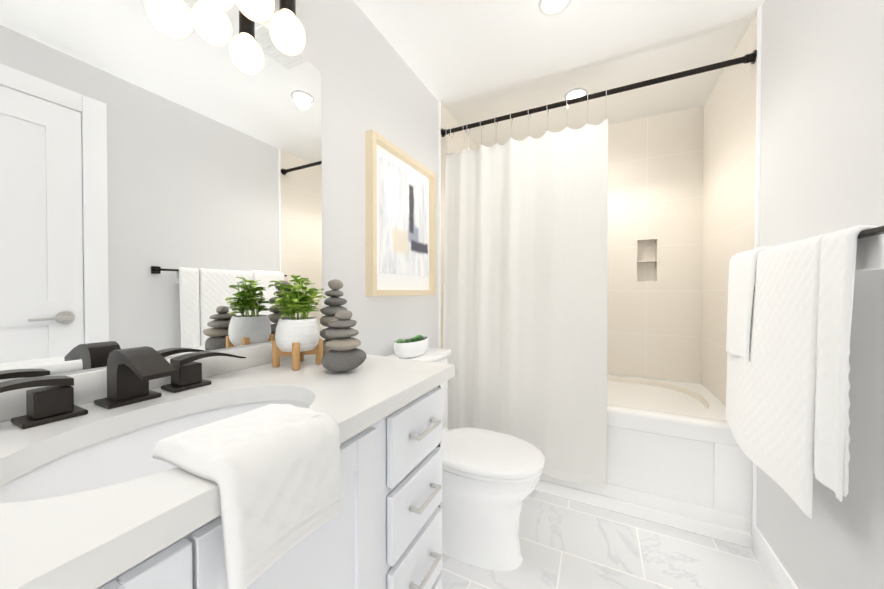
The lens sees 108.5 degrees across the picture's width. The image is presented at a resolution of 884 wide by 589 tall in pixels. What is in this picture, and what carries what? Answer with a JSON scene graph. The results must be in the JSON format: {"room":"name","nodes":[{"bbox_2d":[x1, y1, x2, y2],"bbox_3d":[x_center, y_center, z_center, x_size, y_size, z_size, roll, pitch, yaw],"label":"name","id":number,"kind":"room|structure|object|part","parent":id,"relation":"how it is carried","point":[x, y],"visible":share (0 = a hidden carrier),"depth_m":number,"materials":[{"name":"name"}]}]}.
{"room":"bathroom","nodes":[
{"label":"bathroom","id":0,"kind":"room"},
{"bbox_2d":[46,0,437,375],"bbox_3d":[-0.563,-0.048,1.015,0.100,2.300,4.025,0,1,26],"label":"wall","id":1,"kind":"structure","parent":0,"point":[370,79],"depth_m":1.33,"materials":[{"name":"white paint"}]},
{"bbox_2d":[0,0,321,381],"bbox_3d":[-0.885,-0.320,0.232,0.005,0.940,2.040,0,1,26],"label":"mirror","id":2,"kind":"object","parent":1,"relation":"attached to","point":[161,177],"visible":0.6,"depth_m":0.70,"materials":[{"name":"clear glass"}]},
{"bbox_2d":[0,336,324,419],"bbox_3d":[-0.877,0.185,0.243,0.016,0.060,2.068,0,1,26],"label":"backsplash","id":3,"kind":"structure","parent":1,"relation":"attached to","point":[89,384],"depth_m":0.63,"materials":[{"name":"white stone"}]},
{"bbox_2d":[199,0,305,55],"bbox_3d":[-0.557,-0.845,0.734,0.147,0.360,0.600,0,1,26],"label":"vanity light","id":4,"kind":"object","parent":1,"relation":"attached to","point":[287,33],"visible":1,"depth_m":0.87,"materials":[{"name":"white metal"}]},
{"bbox_2d":[365,129,435,295],"bbox_3d":[-0.181,-0.350,1.627,0.040,0.710,0.591,0,1,26],"label":"picture frame","id":5,"kind":"object","parent":1,"relation":"attached to","point":[400,222],"visible":1,"depth_m":1.55,"materials":[{"name":"brown wood"}]},
{"bbox_2d":[438,101,440,348],"bbox_3d":[-0.015,-0.059,2.007,0.010,2.300,0.012,0,1,26],"label":"trim","id":6,"kind":"structure","parent":1,"relation":"attached to","point":[439,224],"depth_m":2.00,"materials":[{"name":"white"}]},
{"bbox_2d":[441,103,477,348],"bbox_3d":[0.157,-0.321,2.358,0.008,1.783,0.775,0,1,26],"label":"wall tile","id":7,"kind":"structure","parent":1,"relation":"attached to","point":[456,141],"depth_m":2.06,"materials":[{"name":"beige tile"}]},
{"bbox_2d":[353,0,764,147],"bbox_3d":[0.159,-1.244,0.648,1.710,0.100,4.025,0,1,26],"label":"ceiling","id":8,"kind":"structure","parent":0,"point":[470,61],"depth_m":1.58,"materials":[{"name":"white paint"}]},
{"bbox_2d":[538,0,570,15],"bbox_3d":[0.462,-1.199,1.299,0.132,0.016,0.132,0,1,26],"label":"recessed light","id":9,"kind":"object","parent":8,"relation":"in","point":[550,7],"visible":1,"depth_m":1.32,"materials":[{"name":"white paint"}]},
{"bbox_2d":[564,87,587,99],"bbox_3d":[0.808,-1.206,1.920,0.132,0.016,0.132,0,1,26],"label":"recessed light","id":10,"kind":"object","parent":8,"relation":"in","point":[575,93],"visible":0.65,"depth_m":1.91,"materials":[{"name":"white paint"}]},
{"bbox_2d":[440,490,773,588],"bbox_3d":[0.159,1.155,0.673,1.710,0.100,4.025,0,1,26],"label":"floor","id":11,"kind":"structure","parent":0,"point":[567,543],"depth_m":1.32,"materials":[{"name":"tile"}]},
{"bbox_2d":[64,372,454,588],"bbox_3d":[-0.647,0.681,0.132,0.524,0.860,2.050,0,1,26],"label":"bathroom vanity","id":12,"kind":"object","parent":11,"relation":"on","point":[386,533],"depth_m":0.62,"materials":[{"name":"white wood"}]},
{"bbox_2d":[0,354,454,588],"bbox_3d":[-0.651,0.233,0.132,0.520,0.035,2.068,0,1,26],"label":"countertop","id":13,"kind":"structure","parent":12,"relation":"on","point":[59,549],"depth_m":0.36,"materials":[{"name":"white stone"}]},
{"bbox_2d":[0,346,247,427],"bbox_3d":[-0.580,0.158,0.612,0.156,0.105,0.446,0,1,26],"label":"faucet","id":14,"kind":"object","parent":13,"relation":"on","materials":[{"name":"brown metal"}]},
{"bbox_2d":[0,388,315,519],"bbox_3d":[-0.415,0.326,0.532,0.315,0.182,0.445,0,1,26],"label":"sink","id":15,"kind":"object","parent":13,"relation":"in","point":[50,479],"depth_m":0.54,"materials":[{"name":"white ceramic"}]},
{"bbox_2d":[152,404,340,588],"bbox_3d":[-0.259,0.265,0.453,0.162,0.165,0.179,0,1,26],"label":"hand towel","id":16,"kind":"object","parent":13,"relation":"on","point":[272,471],"visible":1,"depth_m":0.40,"materials":[{"name":"white fabric"}]},
{"bbox_2d":[268,275,326,370],"bbox_3d":[-0.424,0.076,0.929,0.156,0.262,0.152,0,1,26],"label":"plant pot","id":17,"kind":"object","parent":13,"relation":"on","point":[297,338],"visible":1,"depth_m":0.90,"materials":[{"name":"white ceramic"}]},
{"bbox_2d":[320,279,346,355],"bbox_3d":[-0.352,0.078,1.033,0.107,0.254,0.106,0,1,26],"label":"stone stack","id":18,"kind":"object","parent":13,"relation":"on","point":[334,301],"visible":0.54,"depth_m":1.00,"materials":[{"name":"grey stone"}]},
{"bbox_2d":[321,310,365,371],"bbox_3d":[-0.265,0.124,0.865,0.110,0.164,0.110,0,1,26],"label":"stone stack","id":19,"kind":"object","parent":13,"relation":"on","point":[344,354],"visible":1,"depth_m":0.83,"materials":[{"name":"grey stone"}]},
{"bbox_2d":[386,347,544,570],"bbox_3d":[0.092,0.694,1.423,0.704,0.808,0.414,0,1,26],"label":"toilet","id":20,"kind":"object","parent":11,"relation":"on","point":[490,479],"visible":0.56,"depth_m":1.28,"materials":[{"name":"white ceramic"}]},
{"bbox_2d":[393,335,428,357],"bbox_3d":[-0.141,0.245,1.510,0.120,0.086,0.256,0,1,26],"label":"pot","id":21,"kind":"object","parent":20,"relation":"on","point":[414,346],"visible":1,"depth_m":1.44,"materials":[{"name":"white ceramic"}]},
{"bbox_3d":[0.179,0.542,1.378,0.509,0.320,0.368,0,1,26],"label":"seat","id":22,"kind":"part","parent":20,"relation":"part of","materials":[{"name":"white plastic"}]},
{"bbox_2d":[534,374,752,547],"bbox_3d":[0.831,0.833,2.039,1.504,0.516,0.769,0,1,26],"label":"bathtub","id":23,"kind":"object","parent":11,"relation":"on","point":[677,458],"visible":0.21,"depth_m":1.53,"materials":[{"name":"white ceramic"}]},
{"bbox_2d":[607,106,702,383],"bbox_3d":[1.024,-0.063,2.422,1.510,2.300,0.100,0,1,26],"label":"wall","id":24,"kind":"structure","parent":0,"point":[655,212],"depth_m":2.15,"materials":[{"name":"tile"}]},
{"bbox_2d":[752,0,883,588],"bbox_3d":[0.882,-0.041,0.306,0.100,2.300,4.025,0,1,26],"label":"wall","id":25,"kind":"structure","parent":0,"point":[822,126],"depth_m":0.92,"materials":[{"name":"white paint"}]},
{"bbox_2d":[441,50,756,488],"bbox_3d":[0.666,-0.034,1.694,1.506,2.034,0.090,0,1,26],"label":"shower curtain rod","id":26,"kind":"object","parent":25,"relation":"attached to","point":[525,282],"visible":0.92,"depth_m":1.76,"materials":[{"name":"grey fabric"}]},
{"bbox_2d":[443,118,607,488],"bbox_3d":[0.423,0.042,1.807,0.916,1.878,0.077,0,1,26],"label":"shower curtain","id":27,"kind":"object","parent":26,"relation":"hanging from","point":[526,224],"depth_m":1.77,"materials":[{"name":"fabric"}]},
{"bbox_2d":[701,12,756,404],"bbox_3d":[1.506,-0.314,1.696,0.008,1.783,0.775,0,1,26],"label":"wall tile","id":28,"kind":"structure","parent":25,"relation":"attached to","point":[729,163],"depth_m":1.68,"materials":[{"name":"beige tile"}]},
{"bbox_2d":[752,6,761,551],"bbox_3d":[1.331,-0.052,1.346,0.010,2.300,0.012,0,1,26],"label":"trim","id":29,"kind":"structure","parent":25,"relation":"attached to","point":[757,214],"depth_m":1.34,"materials":[{"name":"white"}]},
{"bbox_2d":[753,525,798,588],"bbox_3d":[1.101,1.043,0.891,0.012,0.120,1.027,0,1,26],"label":"baseboard","id":30,"kind":"structure","parent":25,"relation":"attached to","point":[775,571],"depth_m":1.21,"materials":[{"name":"white wood"}]},
{"bbox_2d":[726,225,883,518],"bbox_3d":[1.090,0.203,1.000,0.134,0.747,0.874,0,1,26],"label":"towels","id":31,"kind":"object","parent":25,"relation":"attached to","point":[789,314],"visible":1,"depth_m":0.88,"materials":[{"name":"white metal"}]}
]}

